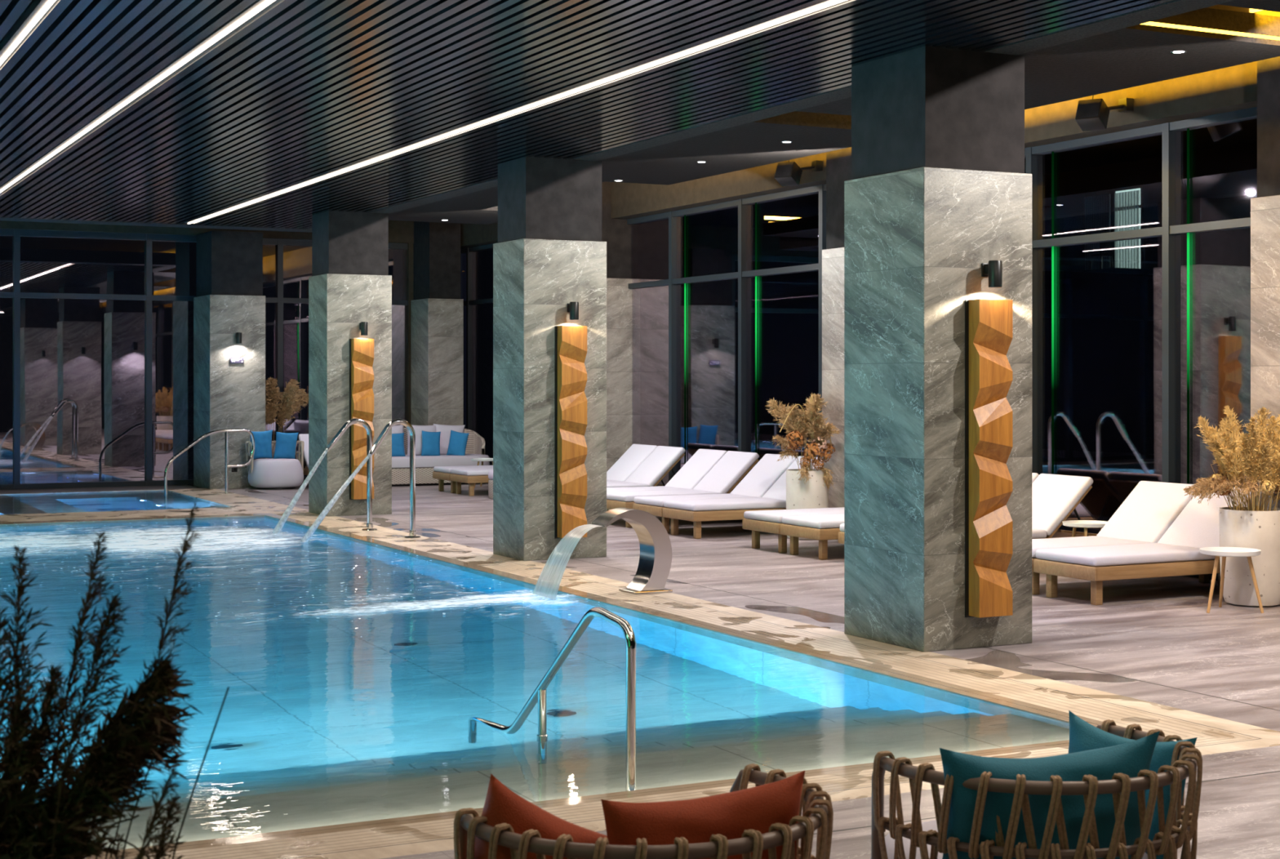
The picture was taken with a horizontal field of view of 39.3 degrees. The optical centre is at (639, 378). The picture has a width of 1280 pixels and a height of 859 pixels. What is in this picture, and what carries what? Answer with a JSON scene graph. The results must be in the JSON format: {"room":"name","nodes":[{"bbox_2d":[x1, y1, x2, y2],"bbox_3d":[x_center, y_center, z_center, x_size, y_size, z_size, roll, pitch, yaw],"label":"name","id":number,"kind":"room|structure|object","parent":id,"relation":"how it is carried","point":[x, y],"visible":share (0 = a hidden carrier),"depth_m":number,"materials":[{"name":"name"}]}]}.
{"room":"spa","nodes":[
{"label":"spa","id":0,"kind":"room"},
{"bbox_2d":[0,220,413,427],"bbox_3d":[-10.850,-0.550,27.037,17.000,4.500,0.350,0,0,-27],"label":"wall","id":1,"kind":"structure","parent":0,"point":[399,231],"depth_m":30.20,"materials":[{"name":"paint"}]},
{"bbox_2d":[0,228,408,489],"bbox_3d":[-11.198,-0.300,26.839,16.200,4.000,0.150,0,0,-27],"label":"window","id":2,"kind":"structure","parent":1,"relation":"in","point":[16,295],"depth_m":28.41,"materials":[{"name":"black metal"}]},
{"bbox_2d":[410,221,463,425],"bbox_3d":[-3.416,-0.525,30.174,0.620,4.450,0.850,0,0,-27],"label":"wall column","id":3,"kind":"structure","parent":0,"point":[437,308],"depth_m":29.84,"materials":[{"name":"stone"}]},
{"bbox_2d":[0,0,1173,229],"bbox_3d":[-4.315,-2.120,9.836,12.962,0.080,27.250,0,0,-27],"label":"ceiling slats","id":4,"kind":"structure","parent":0,"point":[304,90],"depth_m":12.54,"materials":[{"name":"black metal"}]},
{"bbox_2d":[0,0,57,67],"bbox_3d":[-1.325,-2.115,6.108,0.100,0.060,17.100,0,0,-27],"label":"linear light","id":5,"kind":"object","parent":4,"relation":"attached to","point":[38,9],"visible":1,"depth_m":10.72,"materials":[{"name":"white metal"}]},
{"bbox_2d":[0,0,279,194],"bbox_3d":[-2.209,-2.115,10.255,0.100,0.060,25.300,0,0,-27],"label":"linear light","id":6,"kind":"object","parent":4,"relation":"attached to","point":[257,7],"visible":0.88,"depth_m":12.54,"materials":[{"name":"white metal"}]},
{"bbox_2d":[186,0,846,223],"bbox_3d":[-0.038,-2.115,12.191,0.100,0.060,26.800,0,0,-27],"label":"linear light","id":7,"kind":"object","parent":4,"relation":"attached to","point":[827,3],"visible":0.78,"depth_m":12.96,"materials":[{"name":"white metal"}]},
{"bbox_2d":[0,0,1234,232],"bbox_3d":[-4.317,-2.190,10.059,13.360,0.220,27.850,0,0,-27],"label":"trim","id":8,"kind":"structure","parent":0,"point":[1174,7],"depth_m":13.95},
{"bbox_2d":[601,181,639,471],"bbox_3d":[-0.562,-0.525,25.342,0.840,4.450,0.850,0,0,-27],"label":"wall column","id":9,"kind":"structure","parent":0,"point":[623,303],"depth_m":25.03,"materials":[{"name":"stone"}]},
{"bbox_2d":[0,482,1279,858],"bbox_3d":[-3.405,1.825,12.956,17.600,0.250,32.200,0,0,-27],"label":"floor","id":10,"kind":"structure","parent":0,"point":[1153,639],"depth_m":12.15,"materials":[{"name":"wood"}]},
{"bbox_2d":[0,502,229,858],"bbox_3d":[-0.941,0.945,2.796,0.519,1.510,0.519,0,0,-36],"label":"plant","id":11,"kind":"object","parent":10,"relation":"on","point":[147,731],"visible":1,"depth_m":2.79,"materials":[{"name":"plant"}]},
{"bbox_2d":[193,231,265,488],"bbox_3d":[-6.497,-0.295,28.366,0.870,3.990,1.100,0,0,-27],"label":"stone column","id":12,"kind":"structure","parent":10,"relation":"on","point":[229,300],"depth_m":27.91,"materials":[{"name":"stone"}]},
{"bbox_2d":[244,440,304,489],"bbox_3d":[-5.676,1.335,27.885,0.895,0.730,0.893,0,0,-33],"label":"armchair","id":13,"kind":"object","parent":10,"relation":"on","point":[269,473],"visible":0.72,"depth_m":27.55,"materials":[{"name":"fabric"}]},
{"bbox_2d":[249,429,272,458],"bbox_3d":[-5.859,1.020,27.737,0.379,0.468,0.177,0,0,-25],"label":"pillow","id":14,"kind":"object","parent":13,"relation":"on","point":[263,439],"visible":0.83,"depth_m":27.70,"materials":[{"name":"blue fabric"}]},
{"bbox_2d":[273,431,298,458],"bbox_3d":[-5.512,1.040,27.913,0.379,0.449,0.177,0,0,-32],"label":"pillow","id":15,"kind":"object","parent":13,"relation":"on","point":[286,442],"visible":1,"depth_m":27.86,"materials":[{"name":"blue fabric"}]},
{"bbox_2d":[265,377,308,458],"bbox_3d":[-5.862,0.824,28.707,1.463,1.753,0.735,0,0,-20],"label":"grass planter","id":16,"kind":"object","parent":10,"relation":"on","point":[291,398],"visible":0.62,"depth_m":28.59,"materials":[{"name":"plant"}]},
{"bbox_2d":[297,433,308,485],"bbox_3d":[-4.769,1.287,27.950,0.720,0.825,2.000,0,0,-27],"label":"sun lounger","id":17,"kind":"object","parent":10,"relation":"on","point":[304,437],"visible":0.12,"depth_m":28.30,"materials":[{"name":"white fabric"}]},
{"bbox_2d":[297,433,308,466],"bbox_3d":[-5.002,1.129,28.412,0.700,0.508,0.538,0,0,-27],"label":"backrest cushion","id":18,"kind":"object","parent":17,"relation":"on","point":[304,437],"depth_m":28.34,"materials":[{"name":"white fabric"}]},
{"bbox_2d":[308,209,391,515],"bbox_3d":[-3.673,-0.295,22.718,0.840,3.990,0.790,0,0,-27],"label":"stone column","id":19,"kind":"structure","parent":10,"relation":"on","point":[350,282],"depth_m":22.39,"materials":[{"name":"stone"}]},
{"bbox_2d":[349,338,373,499],"bbox_3d":[-3.462,0.502,22.314,0.282,2.000,0.120,0,0,-27],"label":"wooden wall panel","id":20,"kind":"object","parent":19,"relation":"attached to","point":[361,350],"visible":0.85,"depth_m":22.27,"materials":[{"name":"brown wood"}]},
{"bbox_2d":[391,427,489,486],"bbox_3d":[-3.561,1.250,29.020,2.240,0.900,1.020,0,0,-27],"label":"wicker sofa","id":21,"kind":"object","parent":10,"relation":"on","point":[475,446],"visible":0.25,"depth_m":28.61,"materials":[{"name":"white fabric"}]},
{"bbox_2d":[391,432,405,456],"bbox_3d":[-3.967,1.060,28.669,0.442,0.394,0.152,0,0,-29],"label":"pillow","id":22,"kind":"object","parent":21,"relation":"on","point":[397,439],"visible":0.5,"depth_m":28.66,"materials":[{"name":"blue fabric"}]},
{"bbox_2d":[406,424,435,455],"bbox_3d":[-3.548,1.000,29.172,0.536,0.530,0.211,0,0,-24],"label":"cushion","id":23,"kind":"object","parent":21,"relation":"on","point":[418,429],"visible":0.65,"depth_m":29.07,"materials":[{"name":"fabric"}]},
{"bbox_2d":[421,430,440,455],"bbox_3d":[-3.377,1.050,28.989,0.339,0.435,0.156,0,0,-17],"label":"pillow","id":24,"kind":"object","parent":21,"relation":"on","point":[430,440],"visible":1,"depth_m":28.94,"materials":[{"name":"blue fabric"}]},
{"bbox_2d":[391,453,489,468],"bbox_3d":[-3.557,1.327,29.011,2.240,0.175,1.000,0,0,-27],"label":"seat cushion","id":25,"kind":"object","parent":21,"relation":"on","point":[421,461],"depth_m":28.64,"materials":[{"name":"fabric"}]},
{"bbox_2d":[433,423,465,454],"bbox_3d":[-3.128,1.000,29.337,0.539,0.539,0.218,0,0,-9],"label":"cushion","id":26,"kind":"object","parent":21,"relation":"on","point":[445,430],"visible":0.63,"depth_m":29.27,"materials":[{"name":"fabric"}]},
{"bbox_2d":[446,429,469,455],"bbox_3d":[-2.957,1.060,29.113,0.397,0.461,0.136,0,0,18],"label":"pillow","id":27,"kind":"object","parent":21,"relation":"on","point":[458,440],"visible":1,"depth_m":29.06,"materials":[{"name":"blue fabric"}]},
{"bbox_2d":[432,465,493,493],"bbox_3d":[-2.092,1.287,27.330,2.000,0.825,0.720,0,0,-27],"label":"sun lounger","id":28,"kind":"object","parent":10,"relation":"on","point":[442,473],"visible":0.29,"depth_m":26.89,"materials":[{"name":"white fabric"}]},
{"bbox_2d":[433,465,493,473],"bbox_3d":[-2.420,1.366,27.165,1.255,0.076,0.700,0,0,-27],"label":"seat cushion","id":29,"kind":"object","parent":28,"relation":"on","point":[437,469],"depth_m":26.93,"materials":[{"name":"white fabric"}]},
{"bbox_2d":[449,467,493,496],"bbox_3d":[-1.763,1.287,26.679,2.000,0.825,0.720,0,0,-27],"label":"sun lounger","id":30,"kind":"object","parent":10,"relation":"on","point":[471,476],"visible":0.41,"depth_m":26.04,"materials":[{"name":"white fabric"}]},
{"bbox_2d":[450,467,493,475],"bbox_3d":[-2.091,1.366,26.513,1.255,0.076,0.700,0,0,-27],"label":"seat cushion","id":31,"kind":"object","parent":30,"relation":"on","point":[470,471],"depth_m":26.15,"materials":[{"name":"white fabric"}]},
{"bbox_2d":[493,155,606,560],"bbox_3d":[-0.872,-0.295,17.282,0.860,3.990,0.760,0,0,-27],"label":"stone column","id":32,"kind":"structure","parent":10,"relation":"on","point":[549,254],"depth_m":16.98,"materials":[{"name":"stone"}]},
{"bbox_2d":[554,325,586,538],"bbox_3d":[-0.651,0.502,16.901,0.282,2.000,0.120,0,0,-27],"label":"wooden wall panel","id":33,"kind":"object","parent":32,"relation":"attached to","point":[570,341],"visible":0.96,"depth_m":16.87,"materials":[{"name":"brown wood"}]},
{"bbox_2d":[606,444,663,486],"bbox_3d":[-0.601,1.287,23.490,2.000,0.825,0.720,0,0,-27],"label":"sun lounger","id":34,"kind":"object","parent":10,"relation":"on","point":[636,454],"visible":0.15,"depth_m":23.66,"materials":[{"name":"white fabric"}]},
{"bbox_2d":[0,488,1279,858],"bbox_3d":[-6.176,1.850,15.948,9.950,0.300,21.860,0,0,-27],"label":"pool border","id":35,"kind":"structure","parent":10,"relation":"attached to","point":[1025,692],"depth_m":9.71,"materials":[{"name":"stone"}]},
{"bbox_2d":[324,417,377,530],"bbox_3d":[-3.228,1.071,20.058,0.600,1.258,0.176,0,0,-27],"label":"pipe","id":36,"kind":"object","parent":35,"relation":"on","point":[369,433],"visible":1,"depth_m":20.12,"materials":[{"name":"silver metal"}]},
{"bbox_2d":[368,418,420,537],"bbox_3d":[-2.615,1.064,19.124,0.578,1.273,0.176,0,0,-27],"label":"pipe","id":37,"kind":"object","parent":35,"relation":"on","point":[412,532],"visible":1,"depth_m":19.18,"materials":[{"name":"silver metal"}]},
{"bbox_2d":[590,507,672,594],"bbox_3d":[-0.062,1.367,14.296,0.605,0.666,0.300,0,0,-27],"label":"spout","id":38,"kind":"object","parent":35,"relation":"on","point":[651,575],"visible":1,"depth_m":14.28,"materials":[{"name":"silver metal"}]},
{"bbox_3d":[-10.255,2.360,23.640,9.000,1.080,4.350,0,0,-27],"label":"basin","id":39,"kind":"object","parent":35,"relation":"in","visible":0},
{"bbox_2d":[0,489,229,514],"bbox_3d":[-10.302,2.279,23.633,8.950,1.142,4.280,0,0,-27],"label":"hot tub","id":40,"kind":"object","parent":39,"relation":"in","point":[45,503],"visible":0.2,"depth_m":24.93,"materials":[{"name":"liquid"}]},
{"bbox_2d":[164,428,254,496],"bbox_3d":[-6.324,1.447,26.381,1.336,1.426,0.048,0,0,-27],"label":"pool handrail","id":41,"kind":"object","parent":39,"relation":"on","point":[226,430],"visible":0.98,"depth_m":26.47,"materials":[{"name":"silver metal"}]},
{"bbox_2d":[453,763,833,858],"bbox_3d":[0.004,1.335,4.200,0.897,0.730,0.892,0,0,-38],"label":"armchair","id":42,"kind":"object","parent":10,"relation":"on","point":[817,811],"visible":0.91,"depth_m":3.89,"materials":[{"name":"wicker"}]},
{"bbox_2d":[474,773,607,858],"bbox_3d":[-0.217,1.135,4.009,0.521,0.515,0.176,0,0,8],"label":"pillow","id":43,"kind":"object","parent":42,"relation":"on","point":[502,805],"visible":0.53,"depth_m":3.96,"materials":[{"name":"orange fabric"}]},
{"bbox_2d":[600,770,804,858],"bbox_3d":[0.146,1.105,4.026,0.500,0.443,0.197,0,0,-13],"label":"pillow","id":44,"kind":"object","parent":42,"relation":"on","point":[728,815],"visible":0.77,"depth_m":3.96,"materials":[{"name":"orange fabric"}]},
{"bbox_2d":[606,445,684,487],"bbox_3d":[-0.272,1.287,22.838,2.000,0.825,0.720,0,0,-27],"label":"sun lounger","id":45,"kind":"object","parent":10,"relation":"on","point":[662,460],"visible":0.28,"depth_m":22.90,"materials":[{"name":"white fabric"}]},
{"bbox_2d":[606,448,730,493],"bbox_3d":[0.233,1.287,21.838,2.000,0.825,0.720,0,0,-27],"label":"sun lounger","id":46,"kind":"object","parent":10,"relation":"on","point":[703,460],"visible":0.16,"depth_m":21.96,"materials":[{"name":"white fabric"}]},
{"bbox_2d":[606,485,686,491],"bbox_3d":[-0.096,1.366,21.673,1.255,0.076,0.700,0,0,-27],"label":"seat cushion","id":47,"kind":"object","parent":46,"relation":"on","point":[659,487],"depth_m":21.70,"materials":[{"name":"white fabric"}]},
{"bbox_2d":[665,448,726,488],"bbox_3d":[0.694,1.129,22.071,0.538,0.508,0.700,0,0,-27],"label":"backrest cushion","id":48,"kind":"object","parent":46,"relation":"on","point":[703,460],"depth_m":22.02,"materials":[{"name":"white fabric"}]},
{"bbox_2d":[606,450,759,527],"bbox_3d":[0.561,1.287,21.187,2.000,0.825,0.720,0,0,-27],"label":"sun lounger","id":49,"kind":"object","parent":10,"relation":"on","point":[732,467],"visible":0.38,"depth_m":21.17,"materials":[{"name":"white fabric"}]},
{"bbox_2d":[606,488,719,502],"bbox_3d":[0.233,1.366,21.021,1.255,0.076,0.700,0,0,-27],"label":"seat cushion","id":50,"kind":"object","parent":49,"relation":"on","point":[611,496],"depth_m":20.83,"materials":[{"name":"white fabric"}]},
{"bbox_2d":[693,450,759,493],"bbox_3d":[1.023,1.129,21.420,0.538,0.508,0.700,0,0,-27],"label":"backrest cushion","id":51,"kind":"object","parent":49,"relation":"on","point":[733,466],"depth_m":21.30,"materials":[{"name":"white fabric"}]},
{"bbox_2d":[632,453,797,533],"bbox_3d":[0.967,1.287,20.384,2.000,0.825,0.720,0,0,-27],"label":"sun lounger","id":52,"kind":"object","parent":10,"relation":"on","point":[768,469],"visible":0.47,"depth_m":20.38,"materials":[{"name":"white fabric"}]},
{"bbox_2d":[633,493,757,506],"bbox_3d":[0.639,1.366,20.218,1.255,0.076,0.700,0,0,-27],"label":"seat cushion","id":53,"kind":"object","parent":52,"relation":"on","point":[655,500],"depth_m":20.10,"materials":[{"name":"white fabric"}]},
{"bbox_2d":[729,453,797,497],"bbox_3d":[1.428,1.129,20.616,0.538,0.508,0.700,0,0,-27],"label":"backrest cushion","id":54,"kind":"object","parent":52,"relation":"on","point":[768,469],"depth_m":20.56,"materials":[{"name":"white fabric"}]},
{"bbox_2d":[662,455,822,538],"bbox_3d":[1.296,1.287,19.732,2.000,0.825,0.720,0,0,-27],"label":"sun lounger","id":55,"kind":"object","parent":10,"relation":"on","point":[696,511],"visible":0.48,"depth_m":19.33,"materials":[{"name":"white fabric"}]},
{"bbox_2d":[663,497,786,511],"bbox_3d":[0.968,1.366,19.566,1.255,0.076,0.700,0,0,-27],"label":"seat cushion","id":56,"kind":"object","parent":55,"relation":"on","point":[751,504],"depth_m":19.35,"materials":[{"name":"white fabric"}]},
{"bbox_2d":[762,455,822,499],"bbox_3d":[1.757,1.129,19.965,0.538,0.508,0.700,0,0,-27],"label":"backrest cushion","id":57,"kind":"object","parent":55,"relation":"on","point":[777,491],"depth_m":20.07,"materials":[{"name":"white fabric"}]},
{"bbox_2d":[742,506,844,552],"bbox_3d":[2.080,1.287,18.178,2.000,0.825,0.720,0,0,-27],"label":"sun lounger","id":58,"kind":"object","parent":10,"relation":"on","point":[757,521],"visible":0.35,"depth_m":17.78,"materials":[{"name":"white fabric"}]},
{"bbox_2d":[743,506,844,523],"bbox_3d":[1.752,1.366,18.013,1.255,0.076,0.700,0,0,-27],"label":"seat cushion","id":59,"kind":"object","parent":58,"relation":"on","point":[775,516],"depth_m":17.85,"materials":[{"name":"white fabric"}]},
{"bbox_2d":[766,393,843,539],"bbox_3d":[1.693,0.917,19.070,0.787,1.566,0.843,0,0,-15],"label":"grass planter","id":60,"kind":"object","parent":10,"relation":"on","point":[806,487],"visible":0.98,"depth_m":18.91,"materials":[{"name":"concrete"}]},
{"bbox_2d":[780,513,844,559],"bbox_3d":[2.409,1.287,17.527,2.000,0.825,0.720,0,0,-27],"label":"sun lounger","id":61,"kind":"object","parent":10,"relation":"on","point":[821,527],"visible":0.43,"depth_m":16.98,"materials":[{"name":"white fabric"}]},
{"bbox_2d":[782,513,844,528],"bbox_3d":[2.081,1.366,17.361,1.255,0.076,0.700,0,0,-27],"label":"seat cushion","id":62,"kind":"object","parent":61,"relation":"on","point":[833,521],"depth_m":17.07,"materials":[{"name":"white fabric"}]},
{"bbox_2d":[844,44,1031,651],"bbox_3d":[1.944,-0.295,11.758,0.850,3.990,0.900,0,0,-27],"label":"stone column","id":63,"kind":"structure","parent":10,"relation":"on","point":[939,188],"depth_m":11.42,"materials":[{"name":"stone"}]},
{"bbox_2d":[964,298,1012,617],"bbox_3d":[2.200,0.502,11.316,0.282,2.000,0.120,0,0,-27],"label":"wooden wall panel","id":64,"kind":"object","parent":63,"relation":"attached to","point":[988,322],"visible":1,"depth_m":11.28,"materials":[{"name":"brown wood"}]},
{"bbox_2d":[981,260,1002,287],"bbox_3d":[2.221,-0.659,11.311,0.086,0.168,0.148,0,0,-27],"label":"wall sconce","id":65,"kind":"object","parent":63,"relation":"attached to","point":[993,269],"visible":1,"depth_m":11.25,"materials":[{"name":"black metal"}]},
{"bbox_2d":[870,719,1202,858],"bbox_3d":[1.039,1.335,4.801,0.897,0.730,0.892,0,0,-35],"label":"armchair","id":66,"kind":"object","parent":10,"relation":"on","point":[916,839],"visible":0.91,"depth_m":4.47,"materials":[{"name":"wicker"}]},
{"bbox_2d":[939,730,1159,858],"bbox_3d":[1.028,1.120,4.556,0.609,0.446,0.200,0,0,-12],"label":"pillow","id":67,"kind":"object","parent":66,"relation":"on","point":[1129,758],"visible":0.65,"depth_m":4.48,"materials":[{"name":"teal fabric"}]},
{"bbox_2d":[1067,710,1197,858],"bbox_3d":[1.320,1.155,4.923,0.169,0.441,0.403,0,0,-45],"label":"pillow","id":68,"kind":"object","parent":66,"relation":"on","point":[1083,735],"visible":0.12,"depth_m":4.92,"materials":[{"name":"teal fabric"}]},
{"bbox_2d":[1031,473,1097,538],"bbox_3d":[3.198,1.287,15.965,2.000,0.825,0.720,0,0,-27],"label":"sun lounger","id":69,"kind":"object","parent":10,"relation":"on","point":[1055,497],"visible":0.32,"depth_m":16.04,"materials":[{"name":"white fabric"}]},
{"bbox_2d":[1062,520,1107,537],"bbox_3d":[3.901,1.476,15.639,0.430,0.452,0.453,0,0,23],"label":"side table","id":70,"kind":"object","parent":10,"relation":"on","point":[1086,524],"visible":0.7,"depth_m":15.64,"materials":[{"name":"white wood"}]},
{"bbox_2d":[1062,520,1107,528],"bbox_3d":[3.906,1.268,15.650,0.430,0.035,0.430,0,0,23],"label":"tabletop","id":71,"kind":"object","parent":70,"relation":"on","point":[1073,523],"depth_m":15.62,"materials":[{"name":"white metal"}]},
{"bbox_2d":[1031,480,1209,595],"bbox_3d":[3.793,1.287,14.786,2.000,0.825,0.720,0,0,-27],"label":"sun lounger","id":72,"kind":"object","parent":10,"relation":"on","point":[1148,512],"visible":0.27,"depth_m":14.91,"materials":[{"name":"white fabric"}]},
{"bbox_2d":[1031,535,1151,557],"bbox_3d":[3.465,1.366,14.621,1.255,0.076,0.700,0,0,-27],"label":"seat cushion","id":73,"kind":"object","parent":72,"relation":"on","point":[1093,540],"depth_m":14.63,"materials":[{"name":"white fabric"}]},
{"bbox_2d":[1097,480,1195,542],"bbox_3d":[4.254,1.129,15.019,0.538,0.508,0.700,0,0,-27],"label":"backrest cushion","id":74,"kind":"object","parent":72,"relation":"on","point":[1151,508],"depth_m":14.98,"materials":[{"name":"white fabric"}]},
{"bbox_2d":[1033,487,1250,604],"bbox_3d":[4.122,1.287,14.135,2.000,0.825,0.720,0,0,-27],"label":"sun lounger","id":75,"kind":"object","parent":10,"relation":"on","point":[1177,553],"visible":0.58,"depth_m":13.82,"materials":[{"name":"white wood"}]},
{"bbox_2d":[1035,542,1215,566],"bbox_3d":[3.794,1.366,13.969,1.255,0.076,0.700,0,0,-27],"label":"seat cushion","id":76,"kind":"object","parent":75,"relation":"on","point":[1148,554],"depth_m":13.77,"materials":[{"name":"white fabric"}]},
{"bbox_2d":[1157,487,1250,547],"bbox_3d":[4.583,1.129,14.367,0.538,0.508,0.700,0,0,-27],"label":"backrest cushion","id":77,"kind":"object","parent":75,"relation":"on","point":[1197,526],"depth_m":14.40,"materials":[{"name":"white fabric"}]},
{"bbox_2d":[1199,546,1263,613],"bbox_3d":[4.312,1.476,13.133,0.453,0.452,0.430,0,0,-27],"label":"side table","id":78,"kind":"object","parent":10,"relation":"on","point":[1224,552],"visible":1,"depth_m":13.05,"materials":[{"name":"white wood"}]},
{"bbox_2d":[1199,546,1261,556],"bbox_3d":[4.323,1.268,13.138,0.430,0.035,0.430,0,0,-27],"label":"tabletop","id":79,"kind":"object","parent":78,"relation":"on","point":[1213,551],"depth_m":13.08,"materials":[{"name":"white metal"}]},
{"bbox_2d":[1183,404,1279,606],"bbox_3d":[4.557,0.948,13.543,0.900,1.503,0.864,0,0,-24],"label":"grass planter","id":80,"kind":"object","parent":10,"relation":"on","point":[1251,526],"visible":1,"depth_m":13.35,"materials":[{"name":"concrete"}]},
{"bbox_3d":[-5.128,2.630,13.486,9.600,1.540,16.100,0,0,-27],"label":"basin","id":81,"kind":"object","parent":10,"relation":"in","visible":0},
{"bbox_2d":[0,515,1069,849],"bbox_3d":[-5.180,2.534,13.477,9.000,1.652,15.530,0,0,-27],"label":"pool water","id":82,"kind":"object","parent":81,"relation":"in","point":[331,718],"visible":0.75,"depth_m":9.76,"materials":[{"name":"liquid"}]},
{"bbox_2d":[0,520,417,590],"bbox_3d":[-5.358,1.699,17.823,5.300,0.001,7.450,0,0,-27],"label":"foam","id":83,"kind":"object","parent":82,"relation":"on","point":[131,535],"visible":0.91,"depth_m":18.91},
{"bbox_2d":[271,449,328,534],"bbox_3d":[-3.751,1.256,19.806,0.624,0.946,0.074,0,0,-21],"label":"water jet","id":84,"kind":"object","parent":83,"relation":"on","point":[282,520],"visible":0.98,"depth_m":19.78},
{"bbox_2d":[300,453,371,542],"bbox_3d":[-3.191,1.260,18.851,0.759,0.943,0.074,0,0,-21],"label":"water jet","id":85,"kind":"object","parent":83,"relation":"on","point":[307,536],"visible":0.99,"depth_m":18.82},
{"bbox_2d":[214,577,588,616],"bbox_3d":[-2.155,1.699,13.699,3.300,0.001,4.000,0,0,-27],"label":"foam","id":86,"kind":"object","parent":82,"relation":"on","point":[525,597],"visible":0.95,"depth_m":13.65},
{"bbox_2d":[532,524,601,599],"bbox_3d":[-0.549,1.433,14.095,0.465,0.555,0.440,0,0,-27],"label":"water jet","id":87,"kind":"object","parent":86,"relation":"on","point":[571,543],"visible":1,"depth_m":14.05,"materials":[{"name":"liquid"}]},
{"bbox_2d":[475,606,635,789],"bbox_3d":[-0.435,1.653,8.272,0.124,1.333,1.884,0,0,-27],"label":"pool handrail","id":88,"kind":"object","parent":81,"relation":"attached to","point":[539,695],"visible":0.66,"depth_m":7.83,"materials":[{"name":"silver metal"}]},
{"bbox_2d":[388,0,1279,224],"bbox_3d":[2.935,-2.220,12.404,1.700,0.280,25.500,0,0,-27],"label":"ceiling slab","id":89,"kind":"structure","parent":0,"point":[1139,55],"depth_m":13.00,"materials":[{"name":"paint"}]},
{"bbox_2d":[1140,21,1279,40],"bbox_3d":[3.600,-2.107,10.931,1.480,0.015,0.030,0,0,-27],"label":"light strip","id":90,"kind":"object","parent":89,"relation":"attached to","point":[1153,24],"visible":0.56,"depth_m":10.85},
{"bbox_2d":[1205,4,1279,17],"bbox_3d":[2.742,-2.380,12.598,1.650,0.240,5.220,0,0,-27],"label":"trim","id":91,"kind":"structure","parent":89,"relation":"attached to","point":[1215,6],"depth_m":11.06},
{"bbox_2d":[822,146,851,507],"bbox_3d":[2.425,-0.525,19.193,0.570,4.450,0.880,0,0,-27],"label":"wall column","id":92,"kind":"structure","parent":0,"point":[838,162],"depth_m":19.25,"materials":[{"name":"stone"}]},
{"bbox_2d":[460,61,1257,248],"bbox_3d":[4.005,-2.515,16.697,0.400,0.570,32.200,0,0,-27],"label":"cove","id":93,"kind":"structure","parent":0,"point":[1233,88],"depth_m":16.67,"materials":[{"name":"paint"}]},
{"bbox_2d":[774,160,822,186],"bbox_3d":[1.750,-2.364,20.018,0.567,0.433,0.276,0,0,-39],"label":"wall speaker","id":94,"kind":"object","parent":93,"relation":"attached to","point":[788,173],"visible":0.94,"depth_m":19.89,"materials":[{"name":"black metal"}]},
{"bbox_2d":[774,161,793,177],"bbox_3d":[1.595,-2.320,19.861,0.200,0.164,0.079,0,0,35],"label":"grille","id":95,"kind":"object","parent":94,"relation":"attached to","point":[783,169],"depth_m":19.85,"materials":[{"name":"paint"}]},
{"bbox_2d":[460,106,1257,580],"bbox_3d":[4.157,-0.265,16.662,0.160,3.930,32.000,0,0,-27],"label":"window","id":96,"kind":"structure","parent":93,"relation":"in","point":[1172,229],"depth_m":17.31,"materials":[{"name":"black metal"}]},
{"bbox_2d":[684,214,685,464],"bbox_3d":[0.595,-0.280,23.655,0.015,3.760,0.016,0,0,-27],"label":"light strip","id":97,"kind":"object","parent":96,"relation":"attached to","point":[684,215],"visible":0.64,"depth_m":23.65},
{"bbox_2d":[755,202,756,465],"bbox_3d":[1.425,-0.280,22.012,0.015,3.760,0.016,0,0,-27],"label":"light strip","id":98,"kind":"object","parent":96,"relation":"attached to","point":[755,202],"visible":0.64,"depth_m":22.01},
{"bbox_2d":[1051,151,1053,474],"bbox_3d":[3.926,-0.280,17.058,0.015,3.760,0.016,0,0,-27],"label":"light strip","id":99,"kind":"object","parent":96,"relation":"attached to","point":[1052,153],"visible":0.64,"depth_m":17.05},
{"bbox_2d":[1186,128,1189,484],"bbox_3d":[4.728,-0.280,15.469,0.015,3.760,0.016,0,0,-27],"label":"light strip","id":100,"kind":"object","parent":96,"relation":"attached to","point":[1188,129],"visible":0.64,"depth_m":15.46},
{"bbox_2d":[1075,95,1133,131],"bbox_3d":[4.003,-2.364,15.555,0.567,0.433,0.276,0,0,-39],"label":"wall speaker","id":101,"kind":"object","parent":93,"relation":"attached to","point":[1092,114],"visible":0.95,"depth_m":15.42,"materials":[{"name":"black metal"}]},
{"bbox_2d":[1075,98,1101,118],"bbox_3d":[3.849,-2.320,15.397,0.200,0.164,0.079,0,0,35],"label":"grille","id":102,"kind":"object","parent":101,"relation":"attached to","point":[1086,108],"depth_m":15.39,"materials":[{"name":"paint"}]},
{"bbox_2d":[1250,56,1279,507],"bbox_3d":[5.204,-0.525,13.656,0.600,4.450,0.890,0,0,-27],"label":"wall column","id":103,"kind":"structure","parent":0,"point":[1264,208],"depth_m":13.79,"materials":[{"name":"stone"}]},
{"label":"outside","id":104,"kind":"structure","parent":0,"visible":0},
{"bbox_2d":[636,118,1257,516],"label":"window","id":105,"kind":"structure","parent":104,"point":[1108,319],"depth_m":35.51,"materials":[{"name":"black"}]},
{"bbox_2d":[1089,241,1113,269],"bbox_3d":[8.811,-2.329,34.246,0.312,0.621,0.340,0,0,-27],"label":"chair","id":106,"kind":"object","parent":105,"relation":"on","point":[1106,248],"visible":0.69,"depth_m":34.12,"materials":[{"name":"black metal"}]},
{"bbox_2d":[1084,190,1139,270],"bbox_3d":[9.172,-2.830,34.884,0.019,1.540,1.542,0,0,-27],"label":"curtain","id":107,"kind":"object","parent":105,"relation":"hanging from","point":[1105,211],"depth_m":34.87,"materials":[{"name":"grey fabric"}]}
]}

